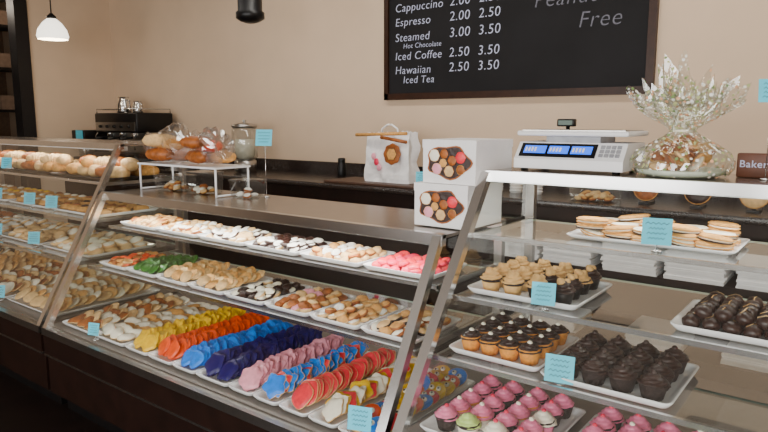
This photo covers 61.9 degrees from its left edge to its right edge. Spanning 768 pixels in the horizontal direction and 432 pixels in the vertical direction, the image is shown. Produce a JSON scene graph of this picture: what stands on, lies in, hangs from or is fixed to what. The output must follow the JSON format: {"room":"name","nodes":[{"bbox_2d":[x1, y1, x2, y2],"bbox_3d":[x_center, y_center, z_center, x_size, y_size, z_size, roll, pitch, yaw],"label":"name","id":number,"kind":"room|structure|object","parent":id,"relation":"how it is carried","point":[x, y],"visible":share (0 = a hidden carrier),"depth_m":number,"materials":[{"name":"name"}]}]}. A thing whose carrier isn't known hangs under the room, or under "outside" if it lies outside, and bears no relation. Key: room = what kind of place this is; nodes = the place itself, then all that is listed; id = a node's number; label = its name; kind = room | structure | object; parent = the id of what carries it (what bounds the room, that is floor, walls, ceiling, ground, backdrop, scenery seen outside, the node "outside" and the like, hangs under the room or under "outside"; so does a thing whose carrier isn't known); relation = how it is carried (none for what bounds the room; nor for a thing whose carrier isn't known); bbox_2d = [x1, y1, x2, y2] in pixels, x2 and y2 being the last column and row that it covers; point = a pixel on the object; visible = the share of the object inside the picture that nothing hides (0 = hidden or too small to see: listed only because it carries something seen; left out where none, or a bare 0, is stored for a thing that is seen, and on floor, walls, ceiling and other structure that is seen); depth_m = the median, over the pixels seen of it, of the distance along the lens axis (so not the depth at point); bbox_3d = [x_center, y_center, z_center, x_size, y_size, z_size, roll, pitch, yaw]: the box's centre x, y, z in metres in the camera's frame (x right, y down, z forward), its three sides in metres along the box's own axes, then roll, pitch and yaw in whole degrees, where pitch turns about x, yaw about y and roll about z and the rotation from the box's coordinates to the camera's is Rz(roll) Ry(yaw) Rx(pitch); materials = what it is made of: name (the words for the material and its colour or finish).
{"room":"bakery shop","nodes":[
{"label":"bakery shop","id":0,"kind":"room"},
{"bbox_2d":[0,31,17,212],"bbox_3d":[-7.895,-1.066,6.794,0.100,3.300,7.300,6,11,37],"label":"wall","id":1,"kind":"structure","parent":0,"point":[5,130],"depth_m":9.57,"materials":[{"name":"beige paint"}]},
{"bbox_2d":[26,0,114,255],"bbox_3d":[-3.633,-1.173,7.511,0.120,3.300,0.960,6,11,37],"label":"wall","id":2,"kind":"structure","parent":0,"point":[73,78],"depth_m":7.38,"materials":[{"name":"paint"}]},
{"bbox_2d":[236,0,264,23],"bbox_3d":[-0.943,-1.866,4.442,0.200,1.021,0.200,6,11,37],"label":"ceiling speaker","id":3,"kind":"object","parent":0,"point":[249,11],"depth_m":4.43},
{"bbox_2d":[0,0,767,213],"bbox_3d":[-0.208,-0.883,5.573,13.800,3.300,0.100,6,11,37],"label":"wall","id":4,"kind":"structure","parent":0,"point":[310,73],"depth_m":5.61,"materials":[{"name":"paint"}]},
{"bbox_2d":[207,157,740,200],"bbox_3d":[0.446,0.227,5.146,9.448,1.230,0.029,6,11,37],"label":"trim","id":5,"kind":"structure","parent":4,"relation":"attached to","point":[276,164],"depth_m":5.78,"materials":[{"name":"stone"}]},
{"bbox_2d":[384,0,659,99],"bbox_3d":[0.852,-1.474,4.572,2.120,1.235,0.038,6,11,37],"label":"chalkboard","id":6,"kind":"object","parent":4,"relation":"attached to","point":[434,49],"visible":1,"depth_m":4.54,"materials":[{"name":"stone"}]},
{"bbox_2d":[0,289,767,431],"bbox_3d":[-2.460,1.232,2.921,13.800,0.100,7.500,6,11,37],"label":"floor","id":7,"kind":"structure","parent":0,"point":[23,408],"depth_m":3.68,"materials":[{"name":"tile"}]},
{"bbox_2d":[0,10,17,151],"bbox_3d":[-4.753,-1.064,7.862,0.400,2.980,1.400,6,11,37],"label":"storage shelf","id":8,"kind":"object","parent":7,"relation":"on","point":[6,101],"visible":0.15,"depth_m":7.75,"materials":[{"name":"brown wood"}]},
{"bbox_2d":[0,136,190,404],"bbox_3d":[-2.677,0.181,4.663,2.770,1.464,0.985,6,11,37],"label":"display case","id":9,"kind":"object","parent":7,"relation":"on","point":[23,359],"visible":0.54,"depth_m":3.81,"materials":[{"name":"metal"}]},
{"bbox_2d":[0,285,4,300],"bbox_3d":[-2.363,0.472,3.938,0.080,0.098,0.032,1,9,7],"label":"price tag","id":10,"kind":"object","parent":9,"relation":"in","point":[2,287],"visible":1,"depth_m":3.92,"materials":[{"name":"blue paper"}]},
{"bbox_2d":[0,210,16,217],"bbox_3d":[-3.286,0.004,5.188,0.580,0.087,0.460,6,11,37],"label":"tray","id":11,"kind":"object","parent":9,"relation":"in","point":[2,213],"visible":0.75,"depth_m":5.16,"materials":[{"name":"brown food"}]},
{"bbox_2d":[0,183,16,189],"bbox_3d":[-3.255,-0.229,5.193,0.580,0.054,0.420,6,11,37],"label":"tray","id":12,"kind":"object","parent":9,"relation":"in","point":[1,185],"visible":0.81,"depth_m":5.16,"materials":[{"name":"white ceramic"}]},
{"bbox_2d":[0,245,21,253],"bbox_3d":[-3.353,0.298,5.144,0.580,0.085,0.700,6,11,37],"label":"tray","id":13,"kind":"object","parent":9,"relation":"in","point":[3,249],"visible":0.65,"depth_m":5.21,"materials":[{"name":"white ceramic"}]},
{"bbox_2d":[0,150,25,169],"bbox_3d":[-2.984,-0.456,5.038,0.846,0.136,0.420,6,11,37],"label":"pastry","id":14,"kind":"object","parent":9,"relation":"in","point":[15,155],"visible":0.37,"depth_m":4.77,"materials":[{"name":"beige food"}]},
{"bbox_2d":[0,214,55,232],"bbox_3d":[-2.794,0.057,4.814,0.580,0.078,0.460,6,11,37],"label":"tray","id":15,"kind":"object","parent":9,"relation":"in","point":[9,224],"visible":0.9,"depth_m":4.75,"materials":[{"name":"beige food"}]},
{"bbox_2d":[0,186,55,201],"bbox_3d":[-2.764,-0.173,4.820,0.580,0.053,0.420,6,11,37],"label":"tray","id":16,"kind":"object","parent":9,"relation":"in","point":[7,194],"visible":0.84,"depth_m":4.77,"materials":[{"name":"beige food"}]},
{"bbox_2d":[0,248,57,270],"bbox_3d":[-2.861,0.354,4.771,0.580,0.086,0.700,6,11,37],"label":"tray","id":17,"kind":"object","parent":9,"relation":"in","point":[10,261],"visible":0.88,"depth_m":4.80,"materials":[{"name":"beige food"}]},
{"bbox_2d":[24,192,35,207],"bbox_3d":[-2.333,-0.106,4.223,0.080,0.098,0.032,1,9,7],"label":"price tag","id":18,"kind":"object","parent":9,"relation":"in","point":[29,198],"visible":1,"depth_m":4.21,"materials":[{"name":"blue paper"}]},
{"bbox_2d":[28,232,39,246],"bbox_3d":[-2.223,0.148,4.074,0.080,0.098,0.032,1,9,7],"label":"price tag","id":19,"kind":"object","parent":9,"relation":"in","point":[33,237],"visible":1,"depth_m":4.07,"materials":[{"name":"blue paper"}]},
{"bbox_2d":[2,152,79,174],"bbox_3d":[-2.360,-0.385,4.564,0.737,0.136,0.420,6,11,37],"label":"tray","id":20,"kind":"object","parent":9,"relation":"in","point":[43,163],"visible":0.83,"depth_m":4.42,"materials":[{"name":"beige food"}]},
{"bbox_2d":[1,157,11,170],"bbox_3d":[-2.681,-0.368,4.556,0.080,0.098,0.032,1,9,7],"label":"price tag","id":21,"kind":"object","parent":20,"relation":"on","point":[6,162],"visible":0.99,"depth_m":4.55,"materials":[{"name":"blue paper"}]},
{"bbox_2d":[1,222,98,245],"bbox_3d":[-2.302,0.114,4.441,0.580,0.085,0.460,6,11,37],"label":"tray","id":22,"kind":"object","parent":9,"relation":"in","point":[49,233],"visible":0.77,"depth_m":4.35,"materials":[{"name":"beige food"}]},
{"bbox_2d":[8,192,92,208],"bbox_3d":[-2.272,-0.118,4.447,0.580,0.055,0.420,6,11,37],"label":"tray","id":23,"kind":"object","parent":9,"relation":"in","point":[40,199],"visible":0.66,"depth_m":4.38,"materials":[{"name":"beige food"}]},
{"bbox_2d":[0,261,102,298],"bbox_3d":[-2.369,0.410,4.397,0.580,0.084,0.700,6,11,37],"label":"tray","id":24,"kind":"object","parent":9,"relation":"in","point":[15,281],"visible":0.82,"depth_m":4.35,"materials":[{"name":"beige food"}]},
{"bbox_2d":[45,196,57,210],"bbox_3d":[-2.095,-0.079,4.043,0.080,0.098,0.032,1,9,7],"label":"price tag","id":25,"kind":"object","parent":9,"relation":"in","point":[51,201],"visible":1,"depth_m":4.03,"materials":[{"name":"blue paper"}]},
{"bbox_2d":[7,273,159,316],"bbox_3d":[-1.877,0.467,4.024,0.580,0.083,0.700,6,11,37],"label":"tray","id":26,"kind":"object","parent":9,"relation":"in","point":[93,291],"visible":0.85,"depth_m":3.93,"materials":[{"name":"beige food"}]},
{"bbox_2d":[42,231,155,257],"bbox_3d":[-1.810,0.171,4.068,0.580,0.084,0.460,6,11,37],"label":"tray","id":27,"kind":"object","parent":9,"relation":"in","point":[104,243],"visible":0.84,"depth_m":3.98,"materials":[{"name":"beige food"}]},
{"bbox_2d":[51,200,158,217],"bbox_3d":[-1.780,-0.062,4.074,0.580,0.054,0.420,6,11,37],"label":"tray","id":28,"kind":"object","parent":9,"relation":"in","point":[110,208],"visible":0.63,"depth_m":3.99,"materials":[{"name":"beige food"}]},
{"bbox_2d":[50,155,164,180],"bbox_3d":[-1.780,-0.320,4.124,0.740,0.136,0.420,6,11,37],"label":"tray","id":29,"kind":"object","parent":9,"relation":"in","point":[90,167],"visible":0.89,"depth_m":4.01,"materials":[{"name":"beige food"}]},
{"bbox_2d":[41,187,505,431],"bbox_3d":[-0.673,0.549,3.099,2.300,1.198,0.885,6,11,37],"label":"display case","id":30,"kind":"object","parent":7,"relation":"on","point":[117,388],"visible":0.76,"depth_m":2.88,"materials":[{"name":"metal"}]},
{"bbox_2d":[88,322,99,340],"bbox_3d":[-1.460,0.583,3.233,0.065,0.090,0.032,3,9,17],"label":"price tag","id":31,"kind":"object","parent":30,"relation":"on","point":[93,328],"visible":1,"depth_m":3.22,"materials":[{"name":"blue paper"}]},
{"bbox_2d":[62,292,193,333],"bbox_3d":[-1.429,0.531,3.628,0.300,0.074,0.660,6,11,37],"label":"tray","id":32,"kind":"object","parent":30,"relation":"in","point":[114,313],"visible":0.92,"depth_m":3.57,"materials":[{"name":"brown food"}]},
{"bbox_2d":[100,250,167,270],"bbox_3d":[-1.402,0.244,3.654,0.262,0.052,0.340,6,11,37],"label":"tray","id":33,"kind":"object","parent":30,"relation":"in","point":[117,262],"visible":0.78,"depth_m":3.59,"materials":[{"name":"orange food"}]},
{"bbox_2d":[120,213,191,230],"bbox_3d":[-1.302,0.029,3.678,0.340,0.056,0.280,6,11,37],"label":"tray","id":34,"kind":"object","parent":30,"relation":"in","point":[149,222],"visible":0.93,"depth_m":3.61,"materials":[{"name":"beige food"}]},
{"bbox_2d":[96,302,218,346],"bbox_3d":[-1.183,0.562,3.442,0.280,0.066,0.660,6,11,37],"label":"tray","id":35,"kind":"object","parent":30,"relation":"in","point":[124,333],"visible":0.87,"depth_m":3.35,"materials":[{"name":"white food"}]},
{"bbox_2d":[126,254,197,277],"bbox_3d":[-1.186,0.260,3.489,0.262,0.071,0.340,6,11,37],"label":"tray","id":36,"kind":"object","parent":30,"relation":"in","point":[150,267],"visible":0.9,"depth_m":3.43,"materials":[{"name":"green food"}]},
{"bbox_2d":[154,173,195,191],"bbox_3d":[-1.219,-0.197,3.746,0.208,0.093,0.168,6,11,37],"label":"tub","id":37,"kind":"object","parent":30,"relation":"on","point":[172,185],"visible":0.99,"depth_m":3.73,"materials":[{"name":"food"}]},
{"bbox_2d":[125,306,245,355],"bbox_3d":[-0.984,0.570,3.289,0.185,0.097,0.660,6,11,37],"label":"tray","id":38,"kind":"object","parent":30,"relation":"in","point":[147,341],"visible":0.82,"depth_m":3.19,"materials":[{"name":"yellow food"}]},
{"bbox_2d":[156,259,229,285],"bbox_3d":[-0.970,0.284,3.325,0.262,0.071,0.340,6,11,37],"label":"tray","id":39,"kind":"object","parent":30,"relation":"in","point":[189,272],"visible":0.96,"depth_m":3.26,"materials":[{"name":"beige food"}]},
{"bbox_2d":[137,160,249,197],"bbox_3d":[-1.094,-0.218,3.658,0.720,0.160,0.240,6,11,37],"label":"display","id":40,"kind":"object","parent":30,"relation":"on","point":[186,164],"visible":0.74,"depth_m":3.55,"materials":[{"name":"white metal"}]},
{"bbox_2d":[142,122,195,161],"bbox_3d":[-1.237,-0.432,3.735,0.332,0.235,0.212,2,9,13],"label":"bread","id":41,"kind":"object","parent":40,"relation":"on","point":[166,146],"visible":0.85,"depth_m":3.69,"materials":[{"name":"food"}]},
{"bbox_2d":[179,127,235,163],"bbox_3d":[-0.968,-0.386,3.515,0.352,0.210,0.210,6,11,37],"label":"bread","id":42,"kind":"object","parent":40,"relation":"on","point":[202,144],"visible":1,"depth_m":3.48,"materials":[{"name":"food"}]},
{"bbox_2d":[156,220,230,237],"bbox_3d":[-1.016,0.063,3.462,0.340,0.058,0.280,6,11,37],"label":"tray","id":43,"kind":"object","parent":30,"relation":"in","point":[190,229],"visible":0.95,"depth_m":3.40,"materials":[{"name":"white food"}]},
{"bbox_2d":[181,170,221,194],"bbox_3d":[-1.013,-0.188,3.587,0.188,0.125,0.168,6,11,37],"label":"tub","id":44,"kind":"object","parent":30,"relation":"on","point":[203,189],"visible":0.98,"depth_m":3.57,"materials":[{"name":"food"}]},
{"bbox_2d":[148,312,268,364],"bbox_3d":[-0.834,0.587,3.175,0.185,0.097,0.660,6,11,37],"label":"tray","id":45,"kind":"object","parent":30,"relation":"in","point":[171,349],"visible":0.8,"depth_m":3.06,"materials":[{"name":"orange food"}]},
{"bbox_2d":[188,266,272,294],"bbox_3d":[-0.754,0.309,3.161,0.262,0.070,0.340,6,11,37],"label":"tray","id":46,"kind":"object","parent":30,"relation":"in","point":[217,283],"visible":0.99,"depth_m":3.11,"materials":[{"name":"beige food"}]},
{"bbox_2d":[172,319,292,373],"bbox_3d":[-0.690,0.603,3.066,0.167,0.098,0.660,6,11,37],"label":"tray","id":47,"kind":"object","parent":30,"relation":"in","point":[194,358],"visible":0.71,"depth_m":2.96,"materials":[{"name":"blue food"}]},
{"bbox_2d":[198,226,279,245],"bbox_3d":[-0.731,0.094,3.245,0.340,0.055,0.280,6,11,37],"label":"tray","id":48,"kind":"object","parent":30,"relation":"in","point":[236,236],"visible":0.98,"depth_m":3.19,"materials":[{"name":"white food"}]},
{"bbox_2d":[229,178,266,198],"bbox_3d":[-0.723,-0.147,3.394,0.158,0.098,0.148,6,11,37],"label":"tub","id":49,"kind":"object","parent":30,"relation":"on","point":[247,195],"visible":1,"depth_m":3.38,"materials":[{"name":"food"}]},
{"bbox_2d":[195,325,322,386],"bbox_3d":[-0.536,0.614,2.948,0.215,0.109,0.660,6,11,37],"label":"tray","id":50,"kind":"object","parent":30,"relation":"in","point":[224,367],"visible":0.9,"depth_m":2.82,"materials":[{"name":"blue food"}]},
{"bbox_2d":[255,129,271,197],"bbox_3d":[-0.629,-0.277,3.386,0.090,0.358,0.033,2,9,12],"label":"price tag","id":51,"kind":"object","parent":30,"relation":"on","point":[263,137],"visible":1,"depth_m":3.36,"materials":[{"name":"blue paper"}]},
{"bbox_2d":[224,278,312,305],"bbox_3d":[-0.539,0.342,2.999,0.262,0.054,0.340,6,11,37],"label":"tray","id":52,"kind":"object","parent":30,"relation":"in","point":[259,293],"visible":0.99,"depth_m":2.94,"materials":[{"name":"food"}]},
{"bbox_2d":[228,334,343,395],"bbox_3d":[-0.389,0.634,2.837,0.145,0.104,0.660,6,11,37],"label":"tray","id":53,"kind":"object","parent":30,"relation":"in","point":[252,378],"visible":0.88,"depth_m":2.73,"materials":[{"name":"pink food"}]},
{"bbox_2d":[245,233,331,255],"bbox_3d":[-0.445,0.127,3.028,0.340,0.056,0.280,6,11,37],"label":"tray","id":54,"kind":"object","parent":30,"relation":"in","point":[286,243],"visible":0.98,"depth_m":2.97,"materials":[{"name":"white food"}]},
{"bbox_2d":[264,287,356,316],"bbox_3d":[-0.323,0.369,2.835,0.262,0.055,0.340,6,11,37],"label":"tray","id":55,"kind":"object","parent":30,"relation":"in","point":[302,303],"visible":1,"depth_m":2.78,"materials":[{"name":"food"}]},
{"bbox_2d":[253,341,369,405],"bbox_3d":[-0.272,0.647,2.748,0.140,0.103,0.660,6,11,37],"label":"tray","id":56,"kind":"object","parent":30,"relation":"in","point":[280,387],"visible":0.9,"depth_m":2.63,"materials":[{"name":"blue food"}]},
{"bbox_2d":[279,347,395,416],"bbox_3d":[-0.151,0.660,2.657,0.150,0.104,0.660,6,11,37],"label":"tray","id":57,"kind":"object","parent":30,"relation":"in","point":[312,394],"visible":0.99,"depth_m":2.54,"materials":[{"name":"red food"}]},
{"bbox_2d":[299,241,395,266],"bbox_3d":[-0.160,0.159,2.811,0.340,0.054,0.280,6,11,37],"label":"tray","id":58,"kind":"object","parent":30,"relation":"in","point":[351,254],"visible":0.99,"depth_m":2.75,"materials":[{"name":"white food"}]},
{"bbox_2d":[309,295,405,329],"bbox_3d":[-0.107,0.392,2.671,0.262,0.058,0.340,6,11,37],"label":"tray","id":59,"kind":"object","parent":30,"relation":"in","point":[359,311],"visible":1,"depth_m":2.61,"materials":[{"name":"beige food"}]},
{"bbox_2d":[347,405,371,431],"bbox_3d":[-0.080,0.715,2.181,0.085,0.139,0.033,3,9,17],"label":"price tag","id":60,"kind":"object","parent":30,"relation":"on","point":[359,417],"visible":1,"depth_m":2.17,"materials":[{"name":"blue paper"}]},
{"bbox_2d":[308,356,432,428],"bbox_3d":[-0.032,0.680,2.567,0.140,0.092,0.660,6,11,37],"label":"tray","id":61,"kind":"object","parent":30,"relation":"in","point":[371,390],"visible":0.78,"depth_m":2.44,"materials":[{"name":"food"}]},
{"bbox_2d":[338,365,474,431],"bbox_3d":[0.108,0.702,2.462,0.200,0.080,0.660,6,11,37],"label":"tray","id":62,"kind":"object","parent":30,"relation":"in","point":[441,384],"visible":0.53,"depth_m":2.51,"materials":[{"name":"multicoloured food"}]},
{"bbox_2d":[361,308,460,343],"bbox_3d":[0.109,0.416,2.508,0.262,0.058,0.340,6,11,37],"label":"tray","id":63,"kind":"object","parent":30,"relation":"in","point":[392,326],"visible":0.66,"depth_m":2.45,"materials":[{"name":"beige food"}]},
{"bbox_2d":[363,251,466,279],"bbox_3d":[0.126,0.193,2.595,0.340,0.057,0.280,6,11,37],"label":"tray","id":64,"kind":"object","parent":30,"relation":"in","point":[403,263],"visible":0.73,"depth_m":2.54,"materials":[{"name":"pink food"}]},
{"bbox_2d":[414,181,502,229],"bbox_3d":[0.293,-0.054,2.521,0.239,0.164,0.279,6,11,37],"label":"gift box","id":65,"kind":"object","parent":30,"relation":"on","point":[436,204],"visible":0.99,"depth_m":2.43,"materials":[{"name":"white cardboard"}]},
{"bbox_2d":[423,138,512,185],"bbox_3d":[0.326,-0.217,2.491,0.248,0.164,0.285,6,11,37],"label":"gift box","id":66,"kind":"object","parent":65,"relation":"on","point":[458,161],"visible":1,"depth_m":2.39,"materials":[{"name":"white cardboard"}]},
{"bbox_2d":[65,161,767,392],"bbox_3d":[0.221,0.320,4.863,9.448,1.130,0.705,6,11,37],"label":"display case","id":67,"kind":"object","parent":7,"relation":"on","point":[622,304],"depth_m":4.31,"materials":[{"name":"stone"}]},
{"bbox_2d":[72,130,108,159],"bbox_3d":[-3.375,-0.809,7.374,0.280,0.360,0.308,6,11,37],"label":"coffee brewer","id":68,"kind":"object","parent":67,"relation":"on","point":[76,134],"visible":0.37,"depth_m":7.27,"materials":[{"name":"black plastic"}]},
{"bbox_2d":[94,108,172,161],"bbox_3d":[-2.793,-0.879,7.043,0.830,0.596,0.542,6,11,37],"label":"espresso machine","id":69,"kind":"object","parent":67,"relation":"on","point":[118,126],"visible":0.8,"depth_m":6.85,"materials":[{"name":"black metal"}]},
{"bbox_2d":[117,97,131,112],"bbox_3d":[-2.865,-1.229,7.084,0.182,0.175,0.154,0,9,2],"label":"milk pitcher","id":70,"kind":"object","parent":69,"relation":"on","point":[124,102],"visible":0.95,"depth_m":7.03,"materials":[{"name":"silver metal"}]},
{"bbox_2d":[133,101,142,112],"bbox_3d":[-2.683,-1.187,6.970,0.110,0.125,0.130,-3,9,-17],"label":"milk pitcher","id":71,"kind":"object","parent":69,"relation":"on","point":[137,104],"visible":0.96,"depth_m":6.94,"materials":[{"name":"silver metal"}]},
{"bbox_2d":[231,120,257,172],"bbox_3d":[-1.279,-0.645,5.892,0.238,0.475,0.238,-2,9,-15],"label":"jar","id":72,"kind":"object","parent":67,"relation":"on","point":[244,148],"visible":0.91,"depth_m":5.83,"materials":[{"name":"glass"}]},
{"bbox_2d":[337,158,345,175],"bbox_3d":[-0.360,-0.416,5.442,0.076,0.155,0.076,6,11,37],"label":"canister","id":73,"kind":"object","parent":67,"relation":"on","point":[341,166],"visible":1,"depth_m":5.41,"materials":[{"name":"plastic"}]},
{"bbox_2d":[324,177,413,188],"bbox_3d":[0.066,-0.243,4.743,1.050,0.018,0.380,6,11,37],"label":"wooden cutting board","id":74,"kind":"object","parent":67,"relation":"on","point":[349,180],"visible":0.52,"depth_m":4.71,"materials":[{"name":"brown wood"}]},
{"bbox_2d":[355,124,420,183],"bbox_3d":[0.025,-0.465,4.721,0.492,0.427,0.232,6,11,37],"label":"gift bag","id":75,"kind":"object","parent":74,"relation":"on","point":[391,157],"visible":1,"depth_m":4.64,"materials":[{"name":"white paper"}]},
{"bbox_2d":[416,172,422,181],"bbox_3d":[0.259,-0.253,4.395,0.080,0.104,0.032,1,9,7],"label":"price tag","id":76,"kind":"object","parent":74,"relation":"on","point":[419,175],"visible":0.47,"depth_m":4.39,"materials":[{"name":"blue paper"}]},
{"bbox_2d":[509,183,522,192],"bbox_3d":[0.868,-0.233,4.198,0.090,0.160,0.089,6,11,37],"label":"paper cups","id":77,"kind":"object","parent":67,"relation":"on","point":[514,187],"visible":0.4,"depth_m":4.17,"materials":[{"name":"white paper"}]},
{"bbox_2d":[505,234,551,259],"bbox_3d":[0.905,0.175,4.075,0.305,0.128,0.304,6,11,37],"label":"boxes","id":78,"kind":"object","parent":67,"relation":"on","point":[511,249],"visible":0.34,"depth_m":3.96},
{"bbox_2d":[537,185,542,194],"bbox_3d":[0.979,-0.230,4.113,0.090,0.180,0.089,6,11,37],"label":"paper cups","id":79,"kind":"object","parent":67,"relation":"on","point":[539,187],"visible":0.13,"depth_m":4.09,"materials":[{"name":"white paper"}]},
{"bbox_2d":[532,305,591,332],"bbox_3d":[1.116,0.639,4.058,0.316,0.074,0.304,6,11,37],"label":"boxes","id":80,"kind":"object","parent":67,"relation":"on","point":[583,313],"visible":0.47,"depth_m":3.98},
{"bbox_2d":[542,235,602,266],"bbox_3d":[1.161,0.198,3.881,0.302,0.139,0.303,6,11,37],"label":"boxes","id":81,"kind":"object","parent":67,"relation":"on","point":[557,255],"visible":0.55,"depth_m":3.77},
{"bbox_2d":[569,189,621,202],"bbox_3d":[1.252,-0.148,3.786,0.268,0.114,0.208,6,11,37],"label":"tub","id":82,"kind":"object","parent":67,"relation":"on","point":[587,195],"visible":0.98,"depth_m":3.75,"materials":[{"name":"food"}]},
{"bbox_2d":[600,242,666,276],"bbox_3d":[1.444,0.215,3.663,0.306,0.171,0.304,6,11,37],"label":"boxes","id":83,"kind":"object","parent":67,"relation":"on","point":[646,267],"visible":0.49,"depth_m":3.54},
{"bbox_2d":[634,191,657,204],"bbox_3d":[1.504,-0.150,3.654,0.140,0.154,0.120,6,11,37],"label":"stand","id":84,"kind":"object","parent":67,"relation":"on","point":[646,197],"visible":0.43,"depth_m":3.62,"materials":[{"name":"orange food"}]},
{"bbox_2d":[624,315,694,351],"bbox_3d":[1.592,0.682,3.694,0.314,0.096,0.304,6,11,37],"label":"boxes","id":85,"kind":"object","parent":67,"relation":"on","point":[658,325],"visible":0.56,"depth_m":3.64},
{"bbox_2d":[684,194,710,208],"bbox_3d":[1.718,-0.126,3.491,0.140,0.154,0.120,6,11,37],"label":"stand","id":86,"kind":"object","parent":67,"relation":"on","point":[697,201],"visible":0.4,"depth_m":3.46,"materials":[{"name":"black food"}]},
{"bbox_2d":[663,249,738,285],"bbox_3d":[1.714,0.251,3.459,0.305,0.160,0.305,6,11,37],"label":"boxes","id":87,"kind":"object","parent":67,"relation":"on","point":[676,271],"visible":0.63,"depth_m":3.34},
{"bbox_2d":[721,341,767,372],"bbox_3d":[1.989,0.744,3.395,0.313,0.064,0.305,6,11,37],"label":"boxes","id":88,"kind":"object","parent":67,"relation":"on","point":[759,365],"visible":0.63,"depth_m":3.33},
{"bbox_2d":[735,248,767,291],"bbox_3d":[1.983,0.271,3.253,0.305,0.181,0.304,6,11,37],"label":"boxes","id":89,"kind":"object","parent":67,"relation":"on","point":[750,257],"visible":0.74,"depth_m":3.19},
{"bbox_2d":[740,198,767,212],"bbox_3d":[1.933,-0.101,3.329,0.140,0.154,0.120,6,11,37],"label":"stand","id":90,"kind":"object","parent":67,"relation":"on","point":[754,205],"visible":0.47,"depth_m":3.30,"materials":[{"name":"beige food"}]},
{"bbox_2d":[392,167,767,431],"bbox_3d":[1.280,0.652,1.660,2.450,1.419,0.990,6,11,37],"label":"display case","id":91,"kind":"object","parent":7,"relation":"on","point":[691,411],"visible":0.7,"depth_m":2.13,"materials":[{"name":"metal"}]},
{"bbox_2d":[420,374,585,431],"bbox_3d":[0.400,0.645,2.118,0.400,0.093,0.440,6,11,37],"label":"tray","id":92,"kind":"object","parent":91,"relation":"in","point":[489,406],"visible":0.99,"depth_m":2.09,"materials":[{"name":"pink food"}]},
{"bbox_2d":[449,312,578,371],"bbox_3d":[0.452,0.416,2.203,0.330,0.083,0.360,6,11,37],"label":"tray","id":93,"kind":"object","parent":91,"relation":"in","point":[520,343],"visible":1,"depth_m":2.14,"materials":[{"name":"black food"}]},
{"bbox_2d":[467,256,612,310],"bbox_3d":[0.552,0.222,2.256,0.400,0.090,0.360,6,11,37],"label":"tray","id":94,"kind":"object","parent":91,"relation":"in","point":[511,280],"visible":0.94,"depth_m":2.19,"materials":[{"name":"beige food"}]},
{"bbox_2d":[531,281,555,310],"bbox_3d":[0.510,0.255,2.042,0.075,0.089,0.032,4,9,22],"label":"price tag","id":95,"kind":"object","parent":91,"relation":"in","point":[543,293],"visible":1,"depth_m":2.03,"materials":[{"name":"blue paper"}]},
{"bbox_2d":[514,119,648,174],"bbox_3d":[0.729,-0.265,2.374,0.410,0.190,0.275,6,11,37],"label":"scale","id":96,"kind":"object","parent":91,"relation":"on","point":[563,149],"visible":1,"depth_m":2.28,"materials":[{"name":"white plastic"}]},
{"bbox_2d":[540,330,698,408],"bbox_3d":[0.727,0.447,1.963,0.380,0.091,0.360,6,11,37],"label":"tray","id":97,"kind":"object","parent":91,"relation":"in","point":[642,374],"visible":0.95,"depth_m":1.88,"materials":[{"name":"brown food"}]},
{"bbox_2d":[544,353,574,385],"bbox_3d":[0.524,0.458,1.907,0.085,0.089,0.033,4,9,25],"label":"price tag","id":98,"kind":"object","parent":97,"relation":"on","point":[557,367],"visible":1,"depth_m":1.90,"materials":[{"name":"blue paper"}]},
{"bbox_2d":[579,406,703,431],"bbox_3d":[0.741,0.684,1.859,0.400,0.093,0.440,6,11,37],"label":"tray","id":99,"kind":"object","parent":91,"relation":"in","point":[609,419],"visible":0.94,"depth_m":1.98,"materials":[{"name":"pink food"}]},
{"bbox_2d":[641,217,672,252],"bbox_3d":[0.834,0.058,1.957,0.085,0.104,0.033,4,9,25],"label":"price tag","id":100,"kind":"object","parent":91,"relation":"in","point":[655,231],"visible":1,"depth_m":1.95,"materials":[{"name":"blue paper"}]},
{"bbox_2d":[567,213,749,255],"bbox_3d":[0.907,0.046,2.132,0.520,0.074,0.280,6,11,37],"label":"tray","id":101,"kind":"object","parent":91,"relation":"in","point":[721,237],"visible":0.84,"depth_m":2.06,"materials":[{"name":"beige food"}]},
{"bbox_2d":[626,53,751,178],"bbox_3d":[0.968,-0.340,2.106,0.387,0.418,0.334,6,11,37],"label":"gift","id":102,"kind":"object","parent":91,"relation":"on","point":[686,157],"visible":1,"depth_m":2.07},
{"bbox_2d":[670,292,767,346],"bbox_3d":[1.056,0.289,1.850,0.360,0.076,0.320,6,11,37],"label":"tray","id":103,"kind":"object","parent":91,"relation":"in","point":[731,318],"visible":1,"depth_m":1.80,"materials":[{"name":"brown food"}]},
{"bbox_2d":[736,153,767,177],"bbox_3d":[1.250,-0.159,2.038,0.220,0.079,0.043,6,11,37],"label":"sign","id":104,"kind":"object","parent":91,"relation":"on","point":[749,165],"visible":0.95,"depth_m":2.06,"materials":[{"name":"brown wood"}]},
{"bbox_2d":[758,79,767,179],"bbox_3d":[1.188,-0.266,1.978,0.075,0.309,0.032,3,9,17],"label":"price tag","id":105,"kind":"object","parent":91,"relation":"on","point":[763,83],"visible":1,"depth_m":1.96,"materials":[{"name":"blue paper"}]},
{"bbox_3d":[-2.460,-2.131,2.419,13.800,0.100,7.500,6,11,37],"label":"ceiling","id":106,"kind":"structure","parent":0,"visible":0},
{"bbox_2d":[36,0,68,40],"bbox_3d":[-3.141,-2.141,6.004,0.280,0.940,0.280,6,11,37],"label":"pendant lamp","id":107,"kind":"object","parent":106,"relation":"hanging from","point":[50,29],"visible":1,"depth_m":5.98,"materials":[{"name":"white plastic"}]},
{"bbox_3d":[-6.244,-0.670,4.145,0.120,3.300,5.060,6,11,37],"label":"wall","id":108,"kind":"structure","parent":0,"visible":0},
{"bbox_2d":[6,0,45,249],"bbox_3d":[-4.311,-0.915,6.649,0.170,3.045,1.276,6,11,37],"label":"door","id":109,"kind":"structure","parent":108,"relation":"in","point":[17,17],"depth_m":6.96,"materials":[{"name":"black wood"}]}
]}

